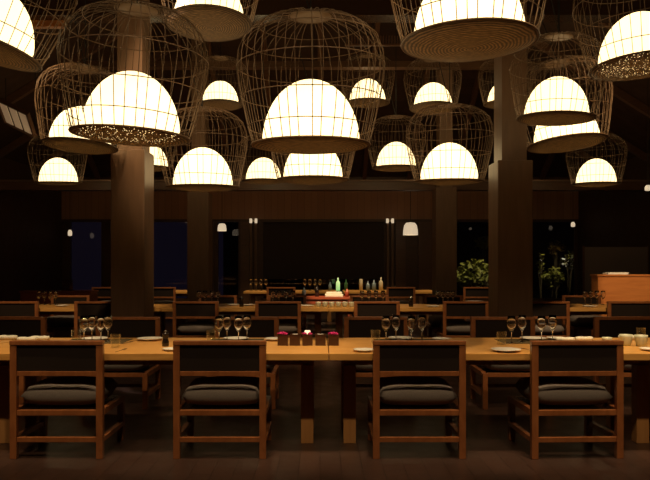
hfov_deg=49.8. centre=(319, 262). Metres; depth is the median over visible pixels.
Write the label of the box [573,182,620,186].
tray
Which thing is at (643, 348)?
plate
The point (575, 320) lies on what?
seat cushion
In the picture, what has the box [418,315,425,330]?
wine glass
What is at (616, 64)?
tray
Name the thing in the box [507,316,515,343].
wine glass
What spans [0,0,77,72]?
pendant lamp
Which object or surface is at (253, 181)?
lamp base
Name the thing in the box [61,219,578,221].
trim
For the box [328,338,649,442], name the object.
dining table
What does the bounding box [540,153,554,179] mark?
trim
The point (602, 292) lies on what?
wine glass
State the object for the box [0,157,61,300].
wall
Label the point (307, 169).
pendant lamp
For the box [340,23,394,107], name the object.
pendant lamp
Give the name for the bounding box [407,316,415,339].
wine glass
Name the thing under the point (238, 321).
bowl
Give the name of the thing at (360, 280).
bottle
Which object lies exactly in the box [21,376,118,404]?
seat cushion
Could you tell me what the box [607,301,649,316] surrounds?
dining chair
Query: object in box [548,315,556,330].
bowl
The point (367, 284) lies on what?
bottle
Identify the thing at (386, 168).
tray
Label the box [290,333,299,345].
box
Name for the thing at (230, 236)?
wall
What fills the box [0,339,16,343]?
dining table
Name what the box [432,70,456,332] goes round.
wooden column
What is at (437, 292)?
wine glass
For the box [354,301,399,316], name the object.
dining chair
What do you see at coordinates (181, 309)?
dining chair
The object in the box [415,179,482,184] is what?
tray
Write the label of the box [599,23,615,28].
trim
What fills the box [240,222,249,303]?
trim
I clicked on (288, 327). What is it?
seat cushion
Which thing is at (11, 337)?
rolled napkin
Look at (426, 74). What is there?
trim
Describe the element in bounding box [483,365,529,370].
seat cushion
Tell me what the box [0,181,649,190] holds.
trim
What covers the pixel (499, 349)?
plate
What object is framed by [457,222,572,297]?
wall
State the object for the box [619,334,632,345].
cup
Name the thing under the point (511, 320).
bowl
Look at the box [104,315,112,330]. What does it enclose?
bowl
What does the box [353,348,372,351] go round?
plate
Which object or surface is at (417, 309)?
dining table
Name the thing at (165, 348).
plate
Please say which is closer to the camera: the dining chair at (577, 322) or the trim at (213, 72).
the dining chair at (577, 322)
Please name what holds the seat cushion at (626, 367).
on the dining chair at (602, 326)
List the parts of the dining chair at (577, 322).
leg, leg, rail, backrest, rail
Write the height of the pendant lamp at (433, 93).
2.940 m
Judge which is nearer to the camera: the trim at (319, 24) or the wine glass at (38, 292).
the wine glass at (38, 292)
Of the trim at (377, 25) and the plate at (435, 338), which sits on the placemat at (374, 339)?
the plate at (435, 338)
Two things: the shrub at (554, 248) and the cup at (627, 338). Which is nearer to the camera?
the cup at (627, 338)
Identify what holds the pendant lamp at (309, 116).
hanging from the ceiling at (626, 122)
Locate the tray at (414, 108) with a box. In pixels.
[410,102,454,114]
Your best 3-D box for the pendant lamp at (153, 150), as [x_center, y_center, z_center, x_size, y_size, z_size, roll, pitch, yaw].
[-3.029,-3.220,12.400,1.001,3.164,1.001,0,0,-13]
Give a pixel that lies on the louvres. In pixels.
(28, 128)
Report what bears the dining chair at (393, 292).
on the floor
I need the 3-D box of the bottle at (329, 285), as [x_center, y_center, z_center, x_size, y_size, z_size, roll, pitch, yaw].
[0.231,0.540,16.200,0.080,0.200,0.080,0,0,0]
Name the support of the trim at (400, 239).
attached to the wall at (411, 240)
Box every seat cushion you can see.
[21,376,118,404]
[47,315,79,325]
[104,365,147,370]
[154,300,172,303]
[177,321,213,333]
[182,376,258,404]
[197,315,231,321]
[279,317,303,323]
[279,321,297,333]
[356,365,372,370]
[380,376,456,404]
[395,300,408,303]
[427,315,465,325]
[440,321,469,333]
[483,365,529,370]
[514,376,612,404]
[535,321,564,333]
[570,315,602,325]
[624,365,630,370]
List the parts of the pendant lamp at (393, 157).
cord, lamp shade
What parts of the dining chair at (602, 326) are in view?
leg, rail, backrest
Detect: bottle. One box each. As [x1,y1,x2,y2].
[315,285,318,296]
[328,282,331,290]
[336,278,339,290]
[344,279,347,290]
[359,279,362,290]
[366,281,369,290]
[372,280,375,290]
[379,277,382,290]
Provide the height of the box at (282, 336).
0.106 m
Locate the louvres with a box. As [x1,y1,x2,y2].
[0,73,36,137]
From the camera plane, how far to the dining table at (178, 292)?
15.99 m
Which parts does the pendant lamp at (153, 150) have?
lamp shade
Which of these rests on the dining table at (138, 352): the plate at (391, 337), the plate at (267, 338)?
the plate at (267, 338)
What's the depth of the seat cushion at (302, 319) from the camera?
11.15 m
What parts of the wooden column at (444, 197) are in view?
post, casing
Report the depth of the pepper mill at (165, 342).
5.36 m
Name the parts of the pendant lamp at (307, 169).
cord, lamp shade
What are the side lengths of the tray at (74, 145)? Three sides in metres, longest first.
0.830 x 0.830 x 0.045 m
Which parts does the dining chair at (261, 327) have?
leg, rail, rail, backrest, leg, rail, leg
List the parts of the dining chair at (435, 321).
leg, leg, rail, backrest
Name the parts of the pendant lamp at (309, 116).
lamp shade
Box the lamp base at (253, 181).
[243,179,281,183]
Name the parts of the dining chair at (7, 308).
backrest, rail, rail, leg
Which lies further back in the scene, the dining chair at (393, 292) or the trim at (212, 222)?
the trim at (212, 222)
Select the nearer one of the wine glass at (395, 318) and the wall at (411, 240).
the wine glass at (395, 318)
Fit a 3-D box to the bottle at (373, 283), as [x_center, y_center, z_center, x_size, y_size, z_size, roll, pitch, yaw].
[1.250,0.515,16.200,0.100,0.250,0.100,0,0,0]
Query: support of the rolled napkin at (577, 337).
on the dining table at (479, 351)
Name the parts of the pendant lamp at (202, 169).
cord, cord, lamp shade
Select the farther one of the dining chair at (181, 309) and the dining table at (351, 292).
the dining table at (351, 292)
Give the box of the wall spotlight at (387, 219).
[386,218,393,222]
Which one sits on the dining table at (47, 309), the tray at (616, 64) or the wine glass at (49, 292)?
the wine glass at (49, 292)
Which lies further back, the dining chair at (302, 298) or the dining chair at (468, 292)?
the dining chair at (468, 292)
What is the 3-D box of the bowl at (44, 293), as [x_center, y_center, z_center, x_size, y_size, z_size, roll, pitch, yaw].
[-4.219,0.488,10.720,0.072,0.127,0.072,0,0,0]
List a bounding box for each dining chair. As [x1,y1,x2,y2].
[0,301,52,337]
[0,317,46,404]
[9,340,124,458]
[47,295,89,337]
[74,301,110,337]
[92,287,110,300]
[96,317,160,409]
[154,287,175,318]
[173,301,218,337]
[173,340,271,458]
[197,295,236,321]
[206,317,278,409]
[255,301,301,337]
[267,287,295,300]
[267,295,305,332]
[344,317,408,386]
[350,295,388,316]
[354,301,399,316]
[368,340,465,458]
[386,287,414,315]
[424,295,465,337]
[436,301,488,337]
[463,287,488,320]
[470,317,534,409]
[508,340,623,459]
[533,301,569,336]
[562,295,602,337]
[593,317,649,387]
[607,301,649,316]
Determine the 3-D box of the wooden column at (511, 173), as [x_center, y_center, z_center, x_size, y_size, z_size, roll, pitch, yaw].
[2.332,-1.877,8.590,0.448,6.474,0.510,0,0,0]
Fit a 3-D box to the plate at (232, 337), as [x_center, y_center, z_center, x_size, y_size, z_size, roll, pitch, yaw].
[-0.694,0.627,5.780,0.214,0.020,0.214,0,0,0]
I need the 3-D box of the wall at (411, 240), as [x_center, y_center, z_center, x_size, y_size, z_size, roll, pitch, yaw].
[0.000,-0.490,19.100,14.000,3.700,0.200,0,0,0]
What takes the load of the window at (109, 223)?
in the wall at (411, 240)
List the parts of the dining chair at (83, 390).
leg, rail, leg, rail, backrest, rail, rail, leg, rail, leg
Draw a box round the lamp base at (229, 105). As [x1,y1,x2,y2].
[200,100,241,110]
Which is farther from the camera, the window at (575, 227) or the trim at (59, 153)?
the window at (575, 227)
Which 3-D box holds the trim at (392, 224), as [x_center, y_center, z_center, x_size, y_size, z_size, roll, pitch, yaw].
[1.954,0.125,18.930,0.054,2.471,0.140,0,0,0]
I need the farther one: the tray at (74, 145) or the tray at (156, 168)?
the tray at (156, 168)
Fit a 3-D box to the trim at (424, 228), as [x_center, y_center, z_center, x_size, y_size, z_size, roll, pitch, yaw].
[2.850,0.125,18.930,0.380,2.471,0.140,0,0,0]
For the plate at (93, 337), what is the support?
on the placemat at (114, 341)
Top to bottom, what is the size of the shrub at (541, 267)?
1.697 m
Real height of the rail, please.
3.023 m
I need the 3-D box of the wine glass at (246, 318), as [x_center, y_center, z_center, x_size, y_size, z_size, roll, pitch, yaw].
[-0.590,0.529,5.660,0.072,0.215,0.072,0,0,6]
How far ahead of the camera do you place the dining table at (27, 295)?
13.98 m
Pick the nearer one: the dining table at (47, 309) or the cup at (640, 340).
the cup at (640, 340)
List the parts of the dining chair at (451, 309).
leg, rail, rail, backrest, rail, leg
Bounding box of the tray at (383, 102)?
[348,98,388,107]
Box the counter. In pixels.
[590,274,649,334]
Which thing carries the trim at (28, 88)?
attached to the wall at (30, 221)
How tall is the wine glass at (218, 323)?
0.215 m
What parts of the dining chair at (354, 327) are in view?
leg, rail, rail, backrest, leg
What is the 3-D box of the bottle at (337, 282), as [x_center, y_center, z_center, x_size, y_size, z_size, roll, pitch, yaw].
[0.417,0.490,16.200,0.090,0.300,0.090,0,0,0]
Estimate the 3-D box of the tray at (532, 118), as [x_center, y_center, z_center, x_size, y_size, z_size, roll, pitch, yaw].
[2.393,-1.443,7.101,0.761,0.042,0.761,2,1,5]
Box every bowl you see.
[42,291,46,298]
[53,291,57,298]
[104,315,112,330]
[234,316,242,331]
[407,316,415,331]
[507,316,515,331]
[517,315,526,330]
[537,316,545,331]
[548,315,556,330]
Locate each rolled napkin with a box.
[0,335,17,339]
[17,337,36,339]
[30,336,49,339]
[555,337,574,339]
[575,336,592,339]
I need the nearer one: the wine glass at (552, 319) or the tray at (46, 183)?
the wine glass at (552, 319)
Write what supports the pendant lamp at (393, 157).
hanging from the ceiling at (626, 122)
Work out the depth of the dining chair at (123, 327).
7.01 m
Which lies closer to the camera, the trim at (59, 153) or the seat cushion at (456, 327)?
the seat cushion at (456, 327)
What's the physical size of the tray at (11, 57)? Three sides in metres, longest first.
0.996 x 0.996 x 0.054 m
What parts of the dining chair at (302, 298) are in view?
rail, backrest, leg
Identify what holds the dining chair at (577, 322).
on the floor
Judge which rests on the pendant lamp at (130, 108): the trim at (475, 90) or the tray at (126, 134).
the tray at (126, 134)
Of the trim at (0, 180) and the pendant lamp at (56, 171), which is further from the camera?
the trim at (0, 180)
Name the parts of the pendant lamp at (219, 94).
lamp shade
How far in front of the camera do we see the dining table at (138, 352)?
5.27 m
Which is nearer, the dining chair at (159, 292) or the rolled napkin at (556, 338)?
the rolled napkin at (556, 338)
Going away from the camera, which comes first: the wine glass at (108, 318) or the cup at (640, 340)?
the cup at (640, 340)
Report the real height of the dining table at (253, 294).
0.720 m
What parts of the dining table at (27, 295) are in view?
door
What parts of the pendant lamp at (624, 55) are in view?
lamp shade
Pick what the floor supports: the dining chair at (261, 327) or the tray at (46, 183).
the dining chair at (261, 327)
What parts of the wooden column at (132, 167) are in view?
casing, post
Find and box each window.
[68,222,104,300]
[105,222,186,300]
[216,222,239,301]
[259,222,385,301]
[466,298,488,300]
[533,222,576,300]
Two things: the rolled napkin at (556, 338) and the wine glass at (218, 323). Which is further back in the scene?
the rolled napkin at (556, 338)
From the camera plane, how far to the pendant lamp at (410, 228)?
17.48 m
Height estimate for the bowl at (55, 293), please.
0.127 m
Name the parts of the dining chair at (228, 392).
leg, rail, leg, rail, backrest, rail, rail, leg, rail, leg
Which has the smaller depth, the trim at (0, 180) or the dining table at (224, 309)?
the dining table at (224, 309)
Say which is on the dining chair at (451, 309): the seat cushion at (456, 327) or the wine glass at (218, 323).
the seat cushion at (456, 327)
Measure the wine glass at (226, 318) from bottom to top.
0.215 m
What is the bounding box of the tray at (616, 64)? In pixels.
[590,52,649,80]
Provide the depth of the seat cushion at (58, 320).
11.15 m
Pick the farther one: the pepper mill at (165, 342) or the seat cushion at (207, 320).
the seat cushion at (207, 320)
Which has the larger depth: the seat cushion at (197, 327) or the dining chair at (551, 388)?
the seat cushion at (197, 327)
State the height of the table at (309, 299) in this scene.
0.720 m
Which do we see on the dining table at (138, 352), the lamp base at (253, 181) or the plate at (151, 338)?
the plate at (151, 338)
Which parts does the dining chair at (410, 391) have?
rail, leg, leg, rail, rail, backrest, rail, leg, rail, leg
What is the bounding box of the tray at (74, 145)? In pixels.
[42,138,116,154]
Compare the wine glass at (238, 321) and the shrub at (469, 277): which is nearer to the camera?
the wine glass at (238, 321)
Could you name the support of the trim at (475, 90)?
attached to the wall at (411, 240)
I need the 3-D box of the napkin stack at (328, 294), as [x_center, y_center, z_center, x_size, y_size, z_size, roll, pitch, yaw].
[0.267,0.595,13.350,0.340,0.090,0.200,0,0,0]
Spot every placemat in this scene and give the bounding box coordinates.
[71,339,131,343]
[211,338,263,339]
[374,339,434,339]
[495,339,550,343]
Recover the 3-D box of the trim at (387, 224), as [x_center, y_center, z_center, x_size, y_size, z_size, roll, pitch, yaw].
[1.832,0.125,18.930,0.054,2.471,0.140,0,0,0]
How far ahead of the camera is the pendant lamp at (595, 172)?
11.78 m
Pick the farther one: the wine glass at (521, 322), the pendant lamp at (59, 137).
the pendant lamp at (59, 137)
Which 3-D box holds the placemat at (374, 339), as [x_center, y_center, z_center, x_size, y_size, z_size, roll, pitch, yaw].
[0.727,0.638,5.720,0.560,0.003,0.360,0,0,0]
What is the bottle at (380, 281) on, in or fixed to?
on the dining table at (351, 292)
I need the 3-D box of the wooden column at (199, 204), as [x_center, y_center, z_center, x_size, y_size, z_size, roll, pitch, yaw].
[-2.375,-1.824,13.840,0.448,6.367,0.510,0,0,0]
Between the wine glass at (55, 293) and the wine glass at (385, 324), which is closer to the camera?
the wine glass at (385, 324)
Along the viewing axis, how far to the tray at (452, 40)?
4.94 m
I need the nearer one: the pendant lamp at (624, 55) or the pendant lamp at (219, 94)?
the pendant lamp at (624, 55)
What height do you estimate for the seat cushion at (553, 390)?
0.164 m
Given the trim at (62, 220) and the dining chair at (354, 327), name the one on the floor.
the dining chair at (354, 327)
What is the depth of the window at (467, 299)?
19.02 m
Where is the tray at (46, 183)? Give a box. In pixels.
[35,182,80,184]
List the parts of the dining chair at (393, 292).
rail, backrest, leg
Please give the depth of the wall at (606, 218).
16.52 m
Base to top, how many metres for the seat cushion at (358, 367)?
0.164 m
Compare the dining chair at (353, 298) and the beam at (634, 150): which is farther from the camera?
the beam at (634, 150)
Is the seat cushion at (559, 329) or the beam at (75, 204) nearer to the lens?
the seat cushion at (559, 329)
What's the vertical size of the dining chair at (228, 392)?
0.820 m
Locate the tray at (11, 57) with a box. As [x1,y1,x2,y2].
[0,43,39,71]
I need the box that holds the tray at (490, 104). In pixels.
[484,101,493,108]
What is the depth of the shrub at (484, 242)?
21.84 m
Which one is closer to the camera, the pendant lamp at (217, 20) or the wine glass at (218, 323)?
the wine glass at (218, 323)
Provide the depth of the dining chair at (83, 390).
4.86 m
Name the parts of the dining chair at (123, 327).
leg, rail, backrest, rail, leg, rail, leg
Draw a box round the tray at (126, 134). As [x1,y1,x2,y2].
[70,126,188,146]
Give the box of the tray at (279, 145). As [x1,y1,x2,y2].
[253,138,368,153]
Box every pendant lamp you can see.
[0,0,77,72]
[27,74,86,184]
[34,0,118,154]
[56,0,208,146]
[150,143,175,171]
[157,0,247,191]
[161,0,257,41]
[193,42,247,110]
[218,223,225,230]
[236,0,385,153]
[237,23,287,183]
[271,23,354,184]
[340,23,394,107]
[366,24,425,171]
[390,0,545,62]
[403,59,461,114]
[403,135,417,234]
[405,62,493,184]
[478,58,533,108]
[509,0,605,125]
[524,0,612,153]
[566,37,627,186]
[572,0,649,80]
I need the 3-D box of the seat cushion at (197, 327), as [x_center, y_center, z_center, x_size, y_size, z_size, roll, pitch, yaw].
[-1.750,0.937,10.150,0.575,0.164,0.530,0,0,0]
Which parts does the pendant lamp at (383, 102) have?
lamp shade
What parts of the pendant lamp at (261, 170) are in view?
lamp shade, cord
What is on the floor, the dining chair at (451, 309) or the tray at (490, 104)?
the dining chair at (451, 309)
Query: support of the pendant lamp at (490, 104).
hanging from the ceiling at (626, 122)
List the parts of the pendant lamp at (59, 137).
cord, lamp shade, cord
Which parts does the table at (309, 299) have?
drawer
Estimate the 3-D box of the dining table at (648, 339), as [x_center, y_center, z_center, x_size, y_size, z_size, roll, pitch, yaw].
[3.864,1.000,5.475,2.524,0.720,1.050,0,0,0]
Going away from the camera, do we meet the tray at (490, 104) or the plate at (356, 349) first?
the plate at (356, 349)
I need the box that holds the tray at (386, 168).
[373,165,418,171]
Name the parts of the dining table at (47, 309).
leg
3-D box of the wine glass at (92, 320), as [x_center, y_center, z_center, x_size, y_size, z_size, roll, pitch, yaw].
[-1.843,0.529,5.660,0.072,0.215,0.072,0,0,38]
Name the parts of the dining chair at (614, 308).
leg, rail, backrest, rail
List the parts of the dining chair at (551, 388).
leg, rail, leg, rail, backrest, rail, rail, leg, rail, leg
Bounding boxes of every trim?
[0,37,179,157]
[0,180,649,180]
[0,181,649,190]
[4,28,116,107]
[32,150,66,172]
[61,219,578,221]
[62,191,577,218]
[69,61,570,69]
[85,154,99,179]
[156,70,183,159]
[209,42,232,179]
[212,222,213,290]
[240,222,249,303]
[250,223,251,289]
[255,223,256,300]
[260,23,276,164]
[318,23,321,79]
[362,23,379,179]
[386,223,388,286]
[391,223,393,300]
[395,222,405,300]
[407,70,429,179]
[418,222,431,303]
[459,70,483,146]
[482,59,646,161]
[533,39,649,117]
[533,126,595,160]
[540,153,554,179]
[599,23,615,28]
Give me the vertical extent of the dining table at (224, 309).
0.720 m
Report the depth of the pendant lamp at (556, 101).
6.91 m
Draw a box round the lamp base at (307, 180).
[278,176,347,184]
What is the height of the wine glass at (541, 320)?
0.215 m
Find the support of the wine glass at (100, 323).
on the placemat at (114, 341)
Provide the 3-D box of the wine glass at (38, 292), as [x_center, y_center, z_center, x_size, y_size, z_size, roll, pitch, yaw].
[-4.303,0.532,10.720,0.072,0.215,0.072,0,0,0]
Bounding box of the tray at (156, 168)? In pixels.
[154,166,170,171]
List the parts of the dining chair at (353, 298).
rail, backrest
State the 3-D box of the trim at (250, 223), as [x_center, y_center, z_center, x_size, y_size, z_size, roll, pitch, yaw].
[-1.859,0.125,18.930,0.054,2.471,0.140,0,0,0]
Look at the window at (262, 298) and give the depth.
19.02 m
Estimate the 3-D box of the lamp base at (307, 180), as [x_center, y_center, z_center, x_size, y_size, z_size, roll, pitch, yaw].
[-0.098,-1.140,9.800,1.000,0.055,1.000,0,1,-2]
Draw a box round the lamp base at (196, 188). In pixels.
[168,185,237,191]
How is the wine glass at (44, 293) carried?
on the dining table at (47, 309)
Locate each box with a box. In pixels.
[277,332,287,345]
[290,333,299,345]
[302,330,312,345]
[315,333,325,345]
[328,332,338,345]
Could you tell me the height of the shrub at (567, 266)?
1.754 m
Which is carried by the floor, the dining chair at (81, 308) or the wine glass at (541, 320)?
the dining chair at (81, 308)
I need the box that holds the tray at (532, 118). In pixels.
[518,112,595,125]
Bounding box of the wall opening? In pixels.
[263,222,383,278]
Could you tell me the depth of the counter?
12.40 m
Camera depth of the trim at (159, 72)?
16.03 m
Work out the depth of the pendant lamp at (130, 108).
5.54 m
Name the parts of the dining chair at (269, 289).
backrest, rail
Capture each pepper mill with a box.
[162,330,168,346]
[239,296,243,306]
[409,296,412,306]
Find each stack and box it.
[325,292,342,296]
[603,272,628,273]
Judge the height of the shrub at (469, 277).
1.520 m
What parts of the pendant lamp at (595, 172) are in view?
cord, lamp shade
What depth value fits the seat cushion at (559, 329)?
9.91 m
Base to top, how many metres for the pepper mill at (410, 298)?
0.155 m
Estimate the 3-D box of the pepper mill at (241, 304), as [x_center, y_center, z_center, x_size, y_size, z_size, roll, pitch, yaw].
[-1.149,0.562,10.250,0.068,0.155,0.066,0,0,0]
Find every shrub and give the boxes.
[457,259,488,288]
[474,236,488,286]
[535,253,544,297]
[541,266,565,297]
[547,240,565,297]
[562,251,572,294]
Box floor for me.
[0,313,649,479]
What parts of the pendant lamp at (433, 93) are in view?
lamp shade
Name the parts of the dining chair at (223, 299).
backrest, rail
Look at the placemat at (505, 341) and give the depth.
5.75 m
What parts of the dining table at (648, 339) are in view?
leg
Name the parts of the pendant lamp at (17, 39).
lamp shade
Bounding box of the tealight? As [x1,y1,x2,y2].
[602,337,612,339]
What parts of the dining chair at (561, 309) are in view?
backrest, rail, rail, rail, leg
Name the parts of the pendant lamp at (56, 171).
lamp shade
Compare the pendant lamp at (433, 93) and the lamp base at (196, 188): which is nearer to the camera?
the lamp base at (196, 188)
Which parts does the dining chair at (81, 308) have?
leg, rail, rail, backrest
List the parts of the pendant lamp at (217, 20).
lamp shade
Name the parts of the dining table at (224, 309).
leg, leg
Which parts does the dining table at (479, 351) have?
leg, leg, leg, leg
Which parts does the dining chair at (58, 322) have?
leg, rail, backrest, rail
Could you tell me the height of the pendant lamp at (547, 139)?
3.453 m
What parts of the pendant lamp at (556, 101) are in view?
cord, lamp shade, cord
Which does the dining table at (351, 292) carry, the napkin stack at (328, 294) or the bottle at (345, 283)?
the bottle at (345, 283)
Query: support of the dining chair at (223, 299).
on the floor
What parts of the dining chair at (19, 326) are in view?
backrest, leg, rail, leg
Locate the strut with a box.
[31,20,64,28]
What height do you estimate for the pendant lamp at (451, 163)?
4.473 m
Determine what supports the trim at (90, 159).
attached to the wall at (411, 240)
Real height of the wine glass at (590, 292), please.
0.215 m
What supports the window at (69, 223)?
in the wall at (411, 240)
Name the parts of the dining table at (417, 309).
leg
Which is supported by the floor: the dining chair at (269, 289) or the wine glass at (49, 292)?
the dining chair at (269, 289)
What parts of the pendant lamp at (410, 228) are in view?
lamp shade, cord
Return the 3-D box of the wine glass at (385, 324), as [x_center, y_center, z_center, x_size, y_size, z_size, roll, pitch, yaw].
[0.524,0.529,5.560,0.072,0.215,0.072,0,0,-13]
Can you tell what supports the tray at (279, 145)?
on the pendant lamp at (309, 116)
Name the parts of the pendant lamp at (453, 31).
lamp shade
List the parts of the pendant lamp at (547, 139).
cord, cord, lamp shade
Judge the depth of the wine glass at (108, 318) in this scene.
5.63 m
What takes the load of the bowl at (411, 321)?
on the wine glass at (411, 321)
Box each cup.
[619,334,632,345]
[634,334,647,346]
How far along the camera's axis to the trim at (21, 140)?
14.95 m
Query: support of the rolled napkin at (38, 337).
on the dining table at (138, 352)
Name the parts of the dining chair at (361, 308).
leg, rail, backrest, leg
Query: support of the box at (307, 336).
on the dining table at (138, 352)
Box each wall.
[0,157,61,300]
[62,177,577,312]
[223,222,383,297]
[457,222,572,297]
[578,153,649,294]
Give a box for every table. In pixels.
[0,338,328,442]
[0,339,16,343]
[19,290,98,330]
[39,304,172,336]
[161,304,328,332]
[176,290,186,295]
[243,290,335,321]
[301,296,349,332]
[328,304,442,337]
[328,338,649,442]
[342,290,431,321]
[570,304,606,314]
[633,338,649,427]
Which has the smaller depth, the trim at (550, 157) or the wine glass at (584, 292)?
the wine glass at (584, 292)
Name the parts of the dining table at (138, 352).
leg, leg, leg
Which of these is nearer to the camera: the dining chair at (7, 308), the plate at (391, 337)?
the plate at (391, 337)
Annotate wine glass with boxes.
[37,291,40,304]
[42,291,46,304]
[48,291,51,304]
[53,291,57,304]
[79,316,88,331]
[88,315,96,330]
[96,316,105,331]
[104,315,112,341]
[214,316,223,331]
[223,315,230,330]
[234,316,242,339]
[243,315,250,330]
[381,316,390,331]
[392,315,399,330]
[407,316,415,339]
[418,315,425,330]
[436,291,439,304]
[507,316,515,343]
[517,315,526,341]
[537,316,545,339]
[548,315,556,339]
[583,291,586,304]
[589,291,592,304]
[595,291,598,304]
[601,291,604,304]
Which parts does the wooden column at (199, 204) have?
casing, post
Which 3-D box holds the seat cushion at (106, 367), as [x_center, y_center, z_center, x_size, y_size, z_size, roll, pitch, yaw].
[-1.924,0.937,6.740,0.575,0.164,0.530,0,0,0]
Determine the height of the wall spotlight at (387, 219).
0.120 m
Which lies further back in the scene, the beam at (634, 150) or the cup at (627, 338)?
the beam at (634, 150)
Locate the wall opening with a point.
(291, 250)
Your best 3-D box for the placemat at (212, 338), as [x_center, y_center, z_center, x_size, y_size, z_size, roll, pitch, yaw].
[-0.689,0.638,5.740,0.440,0.003,0.340,0,0,0]
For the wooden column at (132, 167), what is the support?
on the floor
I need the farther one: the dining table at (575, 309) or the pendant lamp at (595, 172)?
the pendant lamp at (595, 172)
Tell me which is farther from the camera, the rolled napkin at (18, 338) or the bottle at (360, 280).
the bottle at (360, 280)
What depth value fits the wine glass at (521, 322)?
5.63 m
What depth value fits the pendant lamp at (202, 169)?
9.03 m
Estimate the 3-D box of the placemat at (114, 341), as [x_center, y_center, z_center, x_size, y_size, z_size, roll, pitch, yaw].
[-1.822,0.638,5.720,0.500,0.003,0.360,0,0,0]
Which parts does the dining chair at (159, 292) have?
backrest, rail, leg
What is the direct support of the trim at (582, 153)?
attached to the wall at (606, 218)
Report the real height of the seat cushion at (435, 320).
0.164 m
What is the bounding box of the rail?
[345,24,404,45]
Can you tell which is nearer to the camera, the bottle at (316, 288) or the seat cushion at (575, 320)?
the seat cushion at (575, 320)
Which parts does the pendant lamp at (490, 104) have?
lamp shade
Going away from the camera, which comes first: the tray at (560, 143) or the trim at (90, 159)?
the tray at (560, 143)
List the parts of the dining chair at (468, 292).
leg, rail, backrest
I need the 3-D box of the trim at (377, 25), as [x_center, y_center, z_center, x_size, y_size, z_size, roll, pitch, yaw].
[1.200,-4.074,16.075,0.100,3.725,5.750,0,0,0]
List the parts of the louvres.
frame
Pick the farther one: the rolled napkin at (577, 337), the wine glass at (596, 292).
the wine glass at (596, 292)
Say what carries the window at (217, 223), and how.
in the wall at (411, 240)
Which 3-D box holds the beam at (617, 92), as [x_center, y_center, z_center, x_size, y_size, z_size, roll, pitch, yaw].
[3.990,-4.120,13.000,5.980,3.880,0.100,0,0,0]
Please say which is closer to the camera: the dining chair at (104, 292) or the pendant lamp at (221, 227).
the dining chair at (104, 292)
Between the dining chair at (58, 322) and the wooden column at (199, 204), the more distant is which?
the wooden column at (199, 204)
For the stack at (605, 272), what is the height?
0.035 m
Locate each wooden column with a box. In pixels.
[111,0,153,316]
[187,39,211,321]
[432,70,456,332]
[489,0,532,316]
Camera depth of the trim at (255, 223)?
18.86 m
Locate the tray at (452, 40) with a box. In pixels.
[403,20,537,61]
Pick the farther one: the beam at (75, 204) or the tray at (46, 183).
the beam at (75, 204)
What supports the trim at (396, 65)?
attached to the ceiling at (626, 122)
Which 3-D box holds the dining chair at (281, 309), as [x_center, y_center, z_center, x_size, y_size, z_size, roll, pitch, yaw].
[-0.590,0.950,10.126,0.651,0.820,0.579,0,0,0]
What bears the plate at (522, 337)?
on the placemat at (505, 341)
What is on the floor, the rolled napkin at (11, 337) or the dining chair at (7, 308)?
the dining chair at (7, 308)
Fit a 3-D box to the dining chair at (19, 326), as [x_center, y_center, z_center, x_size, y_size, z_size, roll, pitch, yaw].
[-3.072,0.950,6.764,0.651,0.820,0.579,0,0,0]
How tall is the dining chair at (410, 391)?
0.820 m
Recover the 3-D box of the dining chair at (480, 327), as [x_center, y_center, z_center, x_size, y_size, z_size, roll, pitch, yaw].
[1.833,0.950,6.764,0.651,0.820,0.579,0,0,0]
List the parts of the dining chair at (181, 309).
leg, rail, backrest, rail, rail, leg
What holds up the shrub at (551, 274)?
on the ground
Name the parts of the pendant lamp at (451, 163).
cord, lamp shade, cord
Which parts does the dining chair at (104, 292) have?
rail, backrest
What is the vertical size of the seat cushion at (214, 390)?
0.164 m
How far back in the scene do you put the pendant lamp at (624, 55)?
5.76 m
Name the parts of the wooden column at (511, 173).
post, casing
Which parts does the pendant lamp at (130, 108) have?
lamp shade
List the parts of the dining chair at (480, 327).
leg, rail, leg, rail, backrest, rail, leg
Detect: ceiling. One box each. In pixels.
[0,23,649,176]
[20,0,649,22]
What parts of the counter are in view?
panel, panel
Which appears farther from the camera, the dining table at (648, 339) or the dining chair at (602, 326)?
the dining chair at (602, 326)
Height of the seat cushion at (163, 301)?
0.164 m
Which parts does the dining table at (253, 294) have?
leg, leg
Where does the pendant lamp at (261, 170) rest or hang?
hanging from the ceiling at (626, 122)
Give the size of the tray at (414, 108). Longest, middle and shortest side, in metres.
0.775 x 0.775 x 0.042 m
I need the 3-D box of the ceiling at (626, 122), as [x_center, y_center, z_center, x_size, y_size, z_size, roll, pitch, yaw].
[0.000,-4.455,8.000,14.400,4.470,22.400,0,0,0]
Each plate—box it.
[81,336,107,339]
[137,336,162,340]
[162,347,172,350]
[223,336,248,339]
[264,337,277,340]
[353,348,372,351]
[388,336,413,339]
[432,337,450,339]
[491,347,520,352]
[520,336,545,339]
[639,347,649,350]
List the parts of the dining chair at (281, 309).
leg, rail, backrest, rail, leg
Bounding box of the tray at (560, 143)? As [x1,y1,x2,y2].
[528,134,606,152]
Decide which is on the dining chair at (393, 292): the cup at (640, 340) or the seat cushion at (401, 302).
the seat cushion at (401, 302)
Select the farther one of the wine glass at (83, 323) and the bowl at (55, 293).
the bowl at (55, 293)
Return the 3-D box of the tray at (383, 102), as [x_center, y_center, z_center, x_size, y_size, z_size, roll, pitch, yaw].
[0.902,-3.016,13.300,0.828,0.045,0.828,0,0,2]
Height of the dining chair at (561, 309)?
0.820 m

